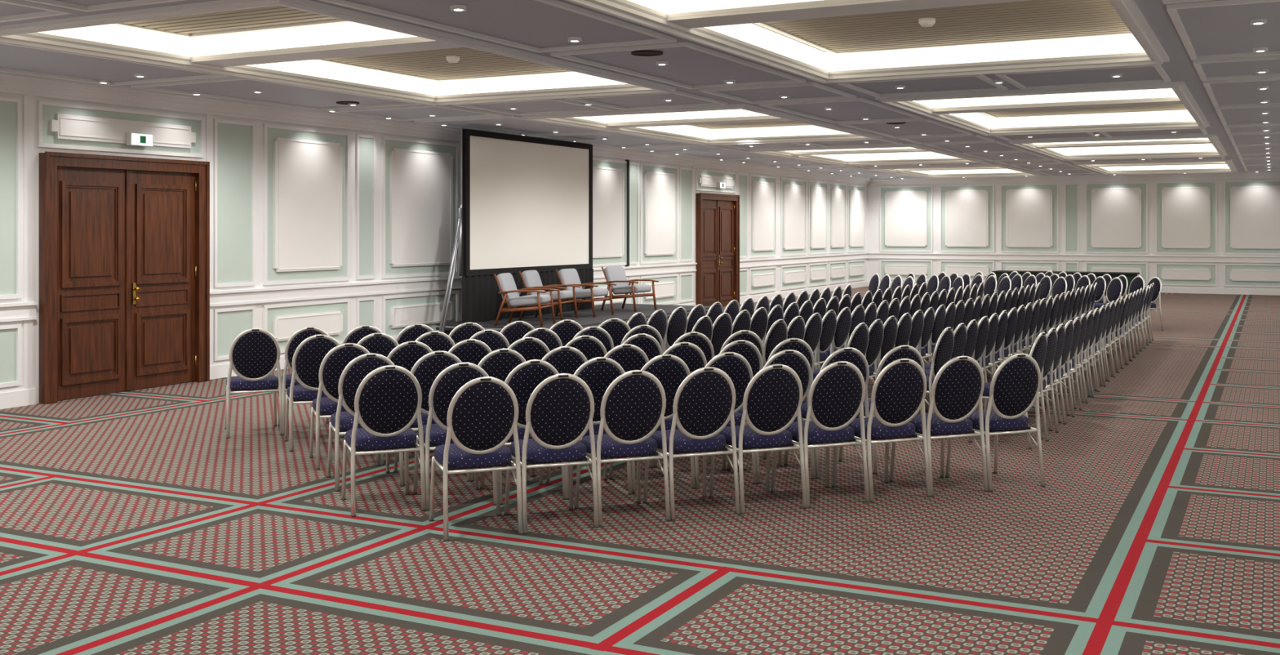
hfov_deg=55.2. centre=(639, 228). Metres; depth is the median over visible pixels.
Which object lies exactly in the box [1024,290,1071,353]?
banquet chair
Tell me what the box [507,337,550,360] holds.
banquet chair
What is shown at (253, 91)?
recessed light
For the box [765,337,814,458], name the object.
banquet chair
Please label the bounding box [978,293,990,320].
banquet chair
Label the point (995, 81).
recessed light
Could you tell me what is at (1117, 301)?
banquet chair
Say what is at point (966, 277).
banquet chair
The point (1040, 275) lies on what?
banquet chair
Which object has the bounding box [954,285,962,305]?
banquet chair
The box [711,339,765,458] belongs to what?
banquet chair
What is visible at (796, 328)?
banquet chair
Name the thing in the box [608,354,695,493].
banquet chair
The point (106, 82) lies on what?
recessed light
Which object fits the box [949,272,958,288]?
banquet chair
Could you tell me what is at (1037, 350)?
banquet chair
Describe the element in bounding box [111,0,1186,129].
panels
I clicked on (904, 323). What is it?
banquet chair
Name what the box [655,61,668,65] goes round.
recessed light
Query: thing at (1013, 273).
banquet chair
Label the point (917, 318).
banquet chair
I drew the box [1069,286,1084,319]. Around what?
banquet chair
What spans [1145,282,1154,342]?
banquet chair
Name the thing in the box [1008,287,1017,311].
banquet chair
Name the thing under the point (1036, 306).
banquet chair
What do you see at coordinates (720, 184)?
exit sign
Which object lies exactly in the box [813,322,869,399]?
banquet chair
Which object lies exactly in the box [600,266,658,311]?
lounge armchair
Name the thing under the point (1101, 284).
banquet chair
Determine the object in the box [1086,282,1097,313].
banquet chair
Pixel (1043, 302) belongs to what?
banquet chair
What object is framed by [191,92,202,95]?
recessed light
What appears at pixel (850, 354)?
banquet chair
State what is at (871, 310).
banquet chair
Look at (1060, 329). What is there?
banquet chair
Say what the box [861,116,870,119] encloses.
recessed light
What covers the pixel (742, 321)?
banquet chair
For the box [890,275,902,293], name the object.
banquet chair
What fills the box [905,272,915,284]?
banquet chair
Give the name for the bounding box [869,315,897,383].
banquet chair
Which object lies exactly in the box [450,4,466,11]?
recessed light
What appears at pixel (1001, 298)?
banquet chair
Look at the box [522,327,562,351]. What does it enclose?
banquet chair
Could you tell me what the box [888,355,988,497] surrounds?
banquet chair
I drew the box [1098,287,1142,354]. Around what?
banquet chair
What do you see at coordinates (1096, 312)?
banquet chair
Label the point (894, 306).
banquet chair
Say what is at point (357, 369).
banquet chair
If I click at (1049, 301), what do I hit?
banquet chair
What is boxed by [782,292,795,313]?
banquet chair
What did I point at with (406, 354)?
banquet chair
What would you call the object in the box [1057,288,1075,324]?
banquet chair
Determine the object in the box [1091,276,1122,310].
banquet chair
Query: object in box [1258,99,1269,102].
recessed light
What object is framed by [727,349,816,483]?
banquet chair
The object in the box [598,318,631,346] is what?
banquet chair
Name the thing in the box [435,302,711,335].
stage platform
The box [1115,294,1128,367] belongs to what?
banquet chair
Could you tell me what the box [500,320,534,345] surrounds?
banquet chair
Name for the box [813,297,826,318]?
banquet chair
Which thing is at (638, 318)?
banquet chair
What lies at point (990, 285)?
banquet chair
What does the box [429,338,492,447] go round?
banquet chair
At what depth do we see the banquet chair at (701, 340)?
10.22 m
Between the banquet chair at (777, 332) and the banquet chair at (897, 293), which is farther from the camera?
the banquet chair at (897, 293)
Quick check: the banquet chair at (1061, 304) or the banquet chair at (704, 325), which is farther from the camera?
the banquet chair at (1061, 304)
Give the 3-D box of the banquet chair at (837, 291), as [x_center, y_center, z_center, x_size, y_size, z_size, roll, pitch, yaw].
[2.751,1.329,18.503,0.579,0.942,0.475,0,0,30]
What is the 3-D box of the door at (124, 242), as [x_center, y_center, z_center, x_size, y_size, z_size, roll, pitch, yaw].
[-5.643,0.525,13.535,0.128,2.630,2.170,0,0,27]
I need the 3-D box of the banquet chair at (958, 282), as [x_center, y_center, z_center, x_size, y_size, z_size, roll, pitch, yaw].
[5.519,1.329,22.046,0.579,0.942,0.475,0,0,-14]
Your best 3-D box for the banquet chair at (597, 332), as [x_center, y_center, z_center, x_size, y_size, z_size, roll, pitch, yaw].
[-0.505,1.329,11.026,0.475,0.942,0.579,0,0,-20]
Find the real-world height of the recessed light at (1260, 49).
0.027 m
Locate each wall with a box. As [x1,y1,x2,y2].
[0,92,866,403]
[866,177,1279,288]
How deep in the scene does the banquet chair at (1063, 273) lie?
24.54 m
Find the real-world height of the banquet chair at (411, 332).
0.942 m
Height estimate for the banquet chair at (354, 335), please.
0.942 m
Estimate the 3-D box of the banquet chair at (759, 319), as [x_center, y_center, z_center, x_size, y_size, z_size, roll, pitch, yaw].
[1.111,1.329,13.548,0.579,0.942,0.475,0,0,35]
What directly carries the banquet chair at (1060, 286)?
on the floor
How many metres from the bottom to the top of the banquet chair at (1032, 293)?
0.942 m
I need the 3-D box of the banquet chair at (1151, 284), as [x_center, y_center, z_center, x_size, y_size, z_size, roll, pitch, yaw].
[7.740,1.329,19.218,0.579,0.942,0.475,0,0,27]
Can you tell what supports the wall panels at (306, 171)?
attached to the wall at (259, 123)
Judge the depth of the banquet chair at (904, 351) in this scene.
9.02 m
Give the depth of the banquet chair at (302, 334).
10.71 m
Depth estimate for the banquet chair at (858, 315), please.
13.80 m
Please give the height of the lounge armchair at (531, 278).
0.753 m
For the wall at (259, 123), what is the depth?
16.27 m
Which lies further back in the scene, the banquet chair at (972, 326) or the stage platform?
the stage platform
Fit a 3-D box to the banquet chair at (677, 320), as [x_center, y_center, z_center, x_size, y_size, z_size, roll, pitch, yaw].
[0.219,1.329,13.622,0.579,0.942,0.475,0,0,34]
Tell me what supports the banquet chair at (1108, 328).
on the floor
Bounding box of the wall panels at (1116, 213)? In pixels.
[867,170,1279,295]
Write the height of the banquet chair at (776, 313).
0.942 m
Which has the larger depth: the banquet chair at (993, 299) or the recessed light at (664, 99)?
the banquet chair at (993, 299)
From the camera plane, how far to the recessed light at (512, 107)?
15.54 m
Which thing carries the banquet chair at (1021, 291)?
on the floor
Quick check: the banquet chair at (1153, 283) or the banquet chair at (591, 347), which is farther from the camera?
the banquet chair at (1153, 283)
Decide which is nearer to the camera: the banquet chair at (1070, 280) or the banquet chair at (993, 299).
the banquet chair at (993, 299)
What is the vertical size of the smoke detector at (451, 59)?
0.060 m
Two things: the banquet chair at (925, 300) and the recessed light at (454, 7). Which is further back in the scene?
the banquet chair at (925, 300)
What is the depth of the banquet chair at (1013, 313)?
13.37 m
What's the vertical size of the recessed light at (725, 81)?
0.027 m
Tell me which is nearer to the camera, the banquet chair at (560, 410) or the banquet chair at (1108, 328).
the banquet chair at (560, 410)
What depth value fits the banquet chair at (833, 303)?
15.60 m
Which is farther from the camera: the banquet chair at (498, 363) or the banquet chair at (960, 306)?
the banquet chair at (960, 306)
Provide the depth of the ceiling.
12.26 m
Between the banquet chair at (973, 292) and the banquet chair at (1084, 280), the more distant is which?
the banquet chair at (1084, 280)
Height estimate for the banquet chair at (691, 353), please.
0.942 m
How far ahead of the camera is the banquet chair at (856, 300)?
16.46 m
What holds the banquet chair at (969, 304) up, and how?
on the floor
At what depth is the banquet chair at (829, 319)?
12.97 m
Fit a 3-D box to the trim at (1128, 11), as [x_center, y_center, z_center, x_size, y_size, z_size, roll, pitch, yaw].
[3.412,-1.544,17.467,11.900,0.109,38.040,0,0,27]
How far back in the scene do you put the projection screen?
19.32 m
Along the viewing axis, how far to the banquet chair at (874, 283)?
23.44 m
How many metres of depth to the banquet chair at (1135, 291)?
16.90 m
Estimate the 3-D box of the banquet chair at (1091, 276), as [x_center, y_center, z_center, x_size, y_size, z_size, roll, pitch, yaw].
[8.482,1.329,23.615,0.579,0.942,0.475,0,0,-15]
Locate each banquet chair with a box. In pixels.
[224,328,282,438]
[278,326,334,435]
[284,333,347,451]
[309,342,379,469]
[326,352,404,491]
[340,332,398,437]
[341,364,426,516]
[342,324,382,343]
[379,340,432,465]
[393,350,470,485]
[395,323,433,344]
[413,361,496,510]
[414,330,455,351]
[428,376,523,541]
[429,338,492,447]
[448,322,484,343]
[469,328,509,351]
[470,348,533,481]
[480,359,566,505]
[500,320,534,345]
[503,373,599,533]
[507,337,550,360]
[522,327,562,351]
[533,346,591,476]
[546,356,632,499]
[550,319,583,346]
[564,334,607,359]
[573,325,613,351]
[574,369,671,526]
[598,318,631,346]
[604,343,654,467]
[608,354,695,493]
[620,324,663,351]
[622,333,662,359]
[626,311,647,328]
[643,366,740,519]
[647,309,667,351]
[653,342,711,467]
[662,306,687,353]
[665,304,706,346]
[672,331,714,363]
[691,315,712,341]
[694,351,757,488]
[706,302,723,324]
[708,364,807,514]
[711,312,732,356]
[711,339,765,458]
[720,329,764,368]
[723,299,739,324]
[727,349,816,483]
[731,309,751,334]
[739,297,754,317]
[750,306,768,344]
[754,295,769,313]
[761,302,799,342]
[762,304,783,343]
[762,319,787,366]
[763,315,806,402]
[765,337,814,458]
[768,293,782,314]
[770,360,870,508]
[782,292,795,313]
[783,346,873,478]
[795,290,808,309]
[799,299,813,324]
[803,312,822,368]
[808,288,819,306]
[809,306,851,387]
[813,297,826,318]
[813,309,836,368]
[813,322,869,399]
[819,287,831,305]
[823,302,876,360]
[824,304,865,360]
[826,295,839,316]
[831,285,841,301]
[831,358,931,502]
[837,293,850,315]
[838,344,924,474]
[841,284,851,297]
[850,273,879,300]
[850,292,862,312]
[861,290,872,310]
[866,312,911,387]
[866,319,884,382]
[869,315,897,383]
[871,288,882,308]
[874,299,888,379]
[879,274,890,294]
[882,287,892,304]
[888,297,899,319]
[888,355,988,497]
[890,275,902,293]
[891,285,902,303]
[897,295,911,322]
[900,284,910,302]
[902,275,914,291]
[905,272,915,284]
[909,283,918,302]
[909,293,920,316]
[909,309,924,353]
[915,273,926,289]
[915,306,934,364]
[918,282,926,298]
[920,292,929,359]
[923,297,973,361]
[924,299,964,364]
[924,304,946,364]
[924,315,989,409]
[924,319,978,411]
[924,322,967,375]
[924,326,954,435]
[926,274,938,297]
[927,290,938,359]
[937,271,946,288]
[937,275,951,293]
[937,288,946,308]
[942,302,955,330]
[945,287,955,308]
[945,353,1045,491]
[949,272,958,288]
[951,275,964,293]
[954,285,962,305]
[961,273,970,289]
[962,284,969,302]
[968,283,977,301]
[968,332,1048,448]
[970,274,983,288]
[971,271,983,283]
[971,295,982,322]
[976,282,983,297]
[977,312,999,407]
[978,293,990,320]
[982,275,996,299]
[982,304,1025,367]
[982,310,1008,377]
[983,327,1058,439]
[984,271,996,283]
[986,292,997,318]
[986,300,1039,377]
[987,302,1032,377]
[995,272,1008,292]
[995,290,1004,315]
[995,297,1046,366]
[995,306,1017,367]
[996,275,1011,296]
[1003,288,1011,313]
[1004,295,1053,357]
[1008,271,1018,280]
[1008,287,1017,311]
[1011,273,1022,292]
[1015,285,1024,309]
[1019,293,1059,350]
[1022,271,1031,285]
[1022,284,1030,306]
[1023,274,1036,288]
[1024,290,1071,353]
[1025,292,1064,353]
[1027,283,1035,304]
[1032,282,1041,304]
[1035,272,1044,284]
[1038,273,1059,300]
[1039,275,1052,302]
[1042,310,1093,402]
[1043,323,1066,431]
[1044,270,1053,276]
[1045,274,1075,300]
[1047,320,1075,422]
[1048,305,1106,391]
[1049,307,1099,396]
[1051,276,1066,299]
[1056,302,1110,386]
[1056,316,1082,415]
[1057,271,1066,277]
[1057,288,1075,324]
[1061,300,1115,381]
[1066,287,1080,321]
[1066,313,1088,408]
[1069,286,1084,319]
[1072,271,1081,289]
[1073,296,1124,372]
[1075,275,1090,310]
[1077,284,1089,316]
[1078,283,1094,314]
[1086,272,1096,285]
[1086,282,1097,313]
[1091,275,1128,310]
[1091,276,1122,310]
[1093,275,1106,302]
[1094,288,1140,357]
[1095,290,1137,360]
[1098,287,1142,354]
[1101,273,1111,299]
[1105,297,1119,376]
[1115,283,1152,343]
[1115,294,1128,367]
[1120,292,1133,364]
[1128,275,1144,294]
[1135,286,1146,348]
[1136,276,1163,330]
[1137,284,1150,347]
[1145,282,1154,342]
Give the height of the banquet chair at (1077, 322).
0.942 m
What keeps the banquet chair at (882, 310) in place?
on the floor
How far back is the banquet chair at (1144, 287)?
18.24 m
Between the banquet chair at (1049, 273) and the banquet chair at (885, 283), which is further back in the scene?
the banquet chair at (1049, 273)
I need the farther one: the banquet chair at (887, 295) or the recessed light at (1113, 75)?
the banquet chair at (887, 295)
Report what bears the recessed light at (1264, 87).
in the ceiling
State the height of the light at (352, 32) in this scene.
0.200 m
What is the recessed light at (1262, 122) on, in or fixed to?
in the ceiling
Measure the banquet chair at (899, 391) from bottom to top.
0.942 m
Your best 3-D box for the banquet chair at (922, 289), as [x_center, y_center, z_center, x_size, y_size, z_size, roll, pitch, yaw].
[4.332,1.329,19.775,0.579,0.942,0.475,0,0,29]
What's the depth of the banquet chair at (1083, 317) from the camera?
12.43 m
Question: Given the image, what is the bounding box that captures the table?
[991,270,1139,296]
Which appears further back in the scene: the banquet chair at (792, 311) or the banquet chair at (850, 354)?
the banquet chair at (792, 311)
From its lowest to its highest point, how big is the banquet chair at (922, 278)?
0.942 m
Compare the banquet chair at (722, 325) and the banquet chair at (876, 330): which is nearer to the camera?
the banquet chair at (876, 330)
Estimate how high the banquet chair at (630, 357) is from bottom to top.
0.942 m
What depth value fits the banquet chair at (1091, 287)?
19.10 m
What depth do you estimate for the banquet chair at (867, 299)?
16.92 m
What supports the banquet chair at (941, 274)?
on the floor
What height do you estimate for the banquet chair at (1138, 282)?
0.942 m
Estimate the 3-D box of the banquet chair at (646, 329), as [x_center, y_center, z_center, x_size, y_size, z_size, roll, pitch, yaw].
[-0.065,1.329,11.191,0.475,0.942,0.579,0,0,-21]
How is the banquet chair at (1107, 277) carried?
on the floor
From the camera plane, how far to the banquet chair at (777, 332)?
11.56 m
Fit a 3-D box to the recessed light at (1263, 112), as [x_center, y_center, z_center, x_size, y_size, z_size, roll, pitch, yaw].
[8.206,-1.536,16.058,0.106,0.027,0.391,0,0,27]
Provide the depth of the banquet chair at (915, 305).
16.03 m
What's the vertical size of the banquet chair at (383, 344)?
0.942 m
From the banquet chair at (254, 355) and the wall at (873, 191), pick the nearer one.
the banquet chair at (254, 355)
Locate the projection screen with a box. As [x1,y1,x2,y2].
[439,127,593,332]
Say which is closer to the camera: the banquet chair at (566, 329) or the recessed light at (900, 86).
the banquet chair at (566, 329)
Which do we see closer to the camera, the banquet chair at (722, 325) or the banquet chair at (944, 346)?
the banquet chair at (944, 346)
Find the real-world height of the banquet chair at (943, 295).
0.942 m
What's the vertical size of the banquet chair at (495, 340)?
0.942 m
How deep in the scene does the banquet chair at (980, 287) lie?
19.58 m
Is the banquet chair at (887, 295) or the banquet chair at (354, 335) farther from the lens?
the banquet chair at (887, 295)
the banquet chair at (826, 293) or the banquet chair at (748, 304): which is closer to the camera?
the banquet chair at (748, 304)
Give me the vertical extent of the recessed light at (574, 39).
0.027 m
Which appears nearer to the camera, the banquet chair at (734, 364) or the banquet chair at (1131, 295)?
the banquet chair at (734, 364)
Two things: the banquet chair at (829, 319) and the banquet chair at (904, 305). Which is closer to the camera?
the banquet chair at (829, 319)
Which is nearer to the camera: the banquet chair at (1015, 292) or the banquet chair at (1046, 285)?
the banquet chair at (1015, 292)
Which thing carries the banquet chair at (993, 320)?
on the floor
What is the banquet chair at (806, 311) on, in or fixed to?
on the floor
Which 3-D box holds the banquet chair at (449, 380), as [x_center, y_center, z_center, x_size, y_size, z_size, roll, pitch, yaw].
[-1.231,1.329,8.123,0.475,0.942,0.579,0,0,-20]
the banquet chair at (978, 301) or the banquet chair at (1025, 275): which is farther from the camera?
the banquet chair at (1025, 275)
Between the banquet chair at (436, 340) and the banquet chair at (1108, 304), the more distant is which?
the banquet chair at (1108, 304)
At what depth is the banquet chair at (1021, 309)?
13.83 m
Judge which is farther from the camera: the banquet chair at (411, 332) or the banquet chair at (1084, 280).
the banquet chair at (1084, 280)
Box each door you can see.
[39,151,209,404]
[695,192,739,306]
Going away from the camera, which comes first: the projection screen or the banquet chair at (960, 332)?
the banquet chair at (960, 332)
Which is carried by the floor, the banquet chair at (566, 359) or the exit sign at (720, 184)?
the banquet chair at (566, 359)
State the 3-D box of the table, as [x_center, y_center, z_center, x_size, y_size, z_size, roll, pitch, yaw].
[11.397,1.480,32.836,3.650,0.640,0.900,0,0,27]
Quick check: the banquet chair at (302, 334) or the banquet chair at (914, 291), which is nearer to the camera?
the banquet chair at (302, 334)
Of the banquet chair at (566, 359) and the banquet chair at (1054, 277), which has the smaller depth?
the banquet chair at (566, 359)
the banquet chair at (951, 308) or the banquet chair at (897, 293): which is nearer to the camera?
the banquet chair at (951, 308)
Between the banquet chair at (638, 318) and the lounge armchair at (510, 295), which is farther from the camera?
the lounge armchair at (510, 295)
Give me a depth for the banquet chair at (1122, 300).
15.55 m
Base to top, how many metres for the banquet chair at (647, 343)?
0.942 m
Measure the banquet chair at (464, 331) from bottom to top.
0.942 m
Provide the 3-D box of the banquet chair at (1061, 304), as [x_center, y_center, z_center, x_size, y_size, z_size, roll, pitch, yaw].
[5.466,1.329,16.624,0.579,0.942,0.475,0,0,31]
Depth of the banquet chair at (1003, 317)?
12.92 m
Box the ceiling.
[0,0,1279,178]
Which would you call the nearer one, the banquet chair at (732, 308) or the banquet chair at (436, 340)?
the banquet chair at (436, 340)
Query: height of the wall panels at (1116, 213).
3.350 m
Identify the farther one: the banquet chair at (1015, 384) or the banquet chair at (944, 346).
the banquet chair at (944, 346)
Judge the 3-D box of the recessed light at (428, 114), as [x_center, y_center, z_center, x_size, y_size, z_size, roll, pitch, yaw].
[-2.781,-1.536,16.359,0.230,0.027,0.240,0,0,27]
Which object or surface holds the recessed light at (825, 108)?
in the ceiling
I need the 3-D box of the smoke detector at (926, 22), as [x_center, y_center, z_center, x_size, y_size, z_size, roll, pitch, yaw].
[2.388,-1.740,10.151,0.191,0.060,0.435,0,0,27]
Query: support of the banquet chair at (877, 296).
on the floor
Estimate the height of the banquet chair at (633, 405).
0.942 m
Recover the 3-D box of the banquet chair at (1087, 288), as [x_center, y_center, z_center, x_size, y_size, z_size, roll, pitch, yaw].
[6.622,1.329,18.848,0.579,0.942,0.475,0,0,29]
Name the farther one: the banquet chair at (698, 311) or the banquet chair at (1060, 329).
the banquet chair at (698, 311)
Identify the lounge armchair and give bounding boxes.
[493,272,558,326]
[518,270,580,320]
[555,268,616,317]
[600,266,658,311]
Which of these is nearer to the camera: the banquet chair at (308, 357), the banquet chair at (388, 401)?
the banquet chair at (388, 401)
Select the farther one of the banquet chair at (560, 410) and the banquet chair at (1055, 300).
the banquet chair at (1055, 300)
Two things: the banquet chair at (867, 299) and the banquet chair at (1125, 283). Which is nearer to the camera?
the banquet chair at (867, 299)
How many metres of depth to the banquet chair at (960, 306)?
14.74 m
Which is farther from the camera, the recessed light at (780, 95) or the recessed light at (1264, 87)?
the recessed light at (780, 95)
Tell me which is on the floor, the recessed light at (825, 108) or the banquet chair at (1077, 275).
the banquet chair at (1077, 275)
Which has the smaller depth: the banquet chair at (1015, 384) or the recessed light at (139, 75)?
the banquet chair at (1015, 384)
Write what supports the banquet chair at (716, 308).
on the floor
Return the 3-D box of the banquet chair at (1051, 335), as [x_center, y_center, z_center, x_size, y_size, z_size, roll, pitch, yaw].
[3.363,1.329,10.769,0.579,0.942,0.475,0,0,36]
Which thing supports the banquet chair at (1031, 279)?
on the floor
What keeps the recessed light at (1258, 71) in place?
in the ceiling
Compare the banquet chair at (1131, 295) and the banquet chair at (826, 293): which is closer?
the banquet chair at (1131, 295)
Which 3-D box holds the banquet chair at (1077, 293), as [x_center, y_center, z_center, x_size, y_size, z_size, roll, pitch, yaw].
[6.161,1.329,17.959,0.579,0.942,0.475,0,0,29]
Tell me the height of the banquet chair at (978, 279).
0.942 m
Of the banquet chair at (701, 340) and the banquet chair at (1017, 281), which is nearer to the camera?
the banquet chair at (701, 340)
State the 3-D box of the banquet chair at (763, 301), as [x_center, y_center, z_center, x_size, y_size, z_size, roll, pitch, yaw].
[1.371,1.329,15.841,0.579,0.942,0.475,0,0,32]
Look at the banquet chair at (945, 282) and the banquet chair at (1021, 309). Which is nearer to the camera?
the banquet chair at (1021, 309)
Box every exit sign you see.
[126,132,153,146]
[717,182,725,188]
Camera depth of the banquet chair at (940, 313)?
13.84 m
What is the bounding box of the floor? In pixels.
[0,285,1279,654]
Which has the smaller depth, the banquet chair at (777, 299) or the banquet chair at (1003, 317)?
the banquet chair at (1003, 317)
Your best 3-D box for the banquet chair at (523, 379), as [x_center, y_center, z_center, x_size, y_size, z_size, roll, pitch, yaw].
[-0.793,1.329,8.284,0.475,0.942,0.579,0,0,-22]
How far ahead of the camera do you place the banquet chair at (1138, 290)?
17.33 m
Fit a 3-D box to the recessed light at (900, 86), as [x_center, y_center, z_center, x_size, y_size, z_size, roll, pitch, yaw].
[2.792,-1.536,13.162,0.148,0.027,0.315,0,0,27]
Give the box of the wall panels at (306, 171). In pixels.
[0,71,871,408]
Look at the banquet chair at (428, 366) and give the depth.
8.62 m
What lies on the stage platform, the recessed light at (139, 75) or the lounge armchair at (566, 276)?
the lounge armchair at (566, 276)
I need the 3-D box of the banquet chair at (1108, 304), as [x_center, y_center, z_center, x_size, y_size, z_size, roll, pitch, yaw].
[5.199,1.329,14.329,0.579,0.942,0.475,0,0,31]
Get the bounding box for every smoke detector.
[446,55,459,62]
[918,17,935,26]
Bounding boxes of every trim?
[0,0,1279,178]
[625,160,629,266]
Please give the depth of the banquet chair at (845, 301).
16.02 m
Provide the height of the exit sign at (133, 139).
0.140 m
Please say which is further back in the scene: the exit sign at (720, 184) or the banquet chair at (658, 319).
the exit sign at (720, 184)
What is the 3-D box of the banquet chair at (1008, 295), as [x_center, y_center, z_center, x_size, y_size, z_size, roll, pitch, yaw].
[5.036,1.329,17.564,0.579,0.942,0.475,0,0,29]
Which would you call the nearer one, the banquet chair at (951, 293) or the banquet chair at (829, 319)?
the banquet chair at (829, 319)
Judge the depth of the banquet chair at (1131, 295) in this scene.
16.44 m
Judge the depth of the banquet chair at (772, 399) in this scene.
7.82 m
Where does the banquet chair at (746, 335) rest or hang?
on the floor
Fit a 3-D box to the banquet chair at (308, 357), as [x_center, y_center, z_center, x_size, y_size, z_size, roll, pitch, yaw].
[-2.702,1.329,10.196,0.475,0.942,0.579,0,0,-22]
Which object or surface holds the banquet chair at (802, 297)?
on the floor
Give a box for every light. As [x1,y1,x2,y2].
[39,0,1229,173]
[97,80,109,84]
[133,73,146,77]
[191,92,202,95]
[252,89,262,93]
[427,113,436,115]
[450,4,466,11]
[508,106,517,109]
[567,36,582,42]
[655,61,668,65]
[663,97,673,101]
[724,80,735,83]
[778,94,789,97]
[823,106,833,109]
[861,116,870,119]
[894,84,905,88]
[993,80,1004,83]
[1110,73,1122,77]
[1249,18,1266,25]
[1253,47,1267,52]
[1255,69,1268,73]
[1257,85,1269,89]
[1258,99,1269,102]
[1260,111,1270,114]
[1261,120,1270,123]
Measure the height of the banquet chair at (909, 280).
0.942 m
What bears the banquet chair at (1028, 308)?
on the floor
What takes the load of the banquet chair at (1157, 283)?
on the floor
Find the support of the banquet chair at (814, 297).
on the floor
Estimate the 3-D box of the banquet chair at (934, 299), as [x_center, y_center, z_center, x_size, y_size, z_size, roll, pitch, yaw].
[3.874,1.329,17.109,0.579,0.942,0.475,0,0,31]
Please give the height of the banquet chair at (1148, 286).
0.942 m
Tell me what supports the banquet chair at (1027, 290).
on the floor
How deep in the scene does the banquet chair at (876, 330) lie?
11.66 m
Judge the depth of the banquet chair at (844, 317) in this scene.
13.39 m
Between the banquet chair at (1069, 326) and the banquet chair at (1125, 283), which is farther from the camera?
the banquet chair at (1125, 283)
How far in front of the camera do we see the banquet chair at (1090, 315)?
12.88 m
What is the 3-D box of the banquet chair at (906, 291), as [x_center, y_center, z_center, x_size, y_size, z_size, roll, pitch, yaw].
[3.873,1.329,18.881,0.579,0.942,0.475,0,0,29]
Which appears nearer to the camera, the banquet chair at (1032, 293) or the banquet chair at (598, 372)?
the banquet chair at (598, 372)
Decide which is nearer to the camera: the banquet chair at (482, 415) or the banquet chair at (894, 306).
the banquet chair at (482, 415)
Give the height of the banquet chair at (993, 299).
0.942 m
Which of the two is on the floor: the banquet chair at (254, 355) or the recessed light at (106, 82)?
the banquet chair at (254, 355)
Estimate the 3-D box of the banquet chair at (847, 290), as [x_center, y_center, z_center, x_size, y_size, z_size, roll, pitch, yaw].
[2.979,1.329,18.951,0.579,0.942,0.475,0,0,29]
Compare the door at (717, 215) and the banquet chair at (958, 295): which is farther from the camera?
the door at (717, 215)
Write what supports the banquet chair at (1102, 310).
on the floor
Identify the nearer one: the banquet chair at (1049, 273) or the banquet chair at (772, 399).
the banquet chair at (772, 399)
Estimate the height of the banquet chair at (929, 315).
0.942 m
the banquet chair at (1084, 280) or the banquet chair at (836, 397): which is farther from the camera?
the banquet chair at (1084, 280)
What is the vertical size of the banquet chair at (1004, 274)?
0.942 m
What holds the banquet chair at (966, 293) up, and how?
on the floor
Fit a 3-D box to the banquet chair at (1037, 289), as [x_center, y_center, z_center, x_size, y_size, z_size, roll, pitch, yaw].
[6.188,1.329,19.794,0.579,0.942,0.475,0,0,28]
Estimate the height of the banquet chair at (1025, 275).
0.942 m
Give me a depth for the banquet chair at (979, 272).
24.62 m
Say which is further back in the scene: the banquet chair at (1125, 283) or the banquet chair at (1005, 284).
the banquet chair at (1125, 283)
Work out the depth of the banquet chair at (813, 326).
12.52 m
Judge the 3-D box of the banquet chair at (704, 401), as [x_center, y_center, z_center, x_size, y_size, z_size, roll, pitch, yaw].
[0.328,1.329,7.863,0.475,0.942,0.579,0,0,-21]
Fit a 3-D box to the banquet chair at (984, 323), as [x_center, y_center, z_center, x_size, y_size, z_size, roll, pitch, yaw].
[3.170,1.329,12.185,0.579,0.942,0.475,0,0,35]
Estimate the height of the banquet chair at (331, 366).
0.942 m
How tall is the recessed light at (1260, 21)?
0.027 m
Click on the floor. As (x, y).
(131, 522)
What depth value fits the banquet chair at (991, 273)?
24.19 m
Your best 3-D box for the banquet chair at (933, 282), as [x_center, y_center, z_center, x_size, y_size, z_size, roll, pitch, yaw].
[5.294,1.329,22.960,0.579,0.942,0.475,0,0,-14]

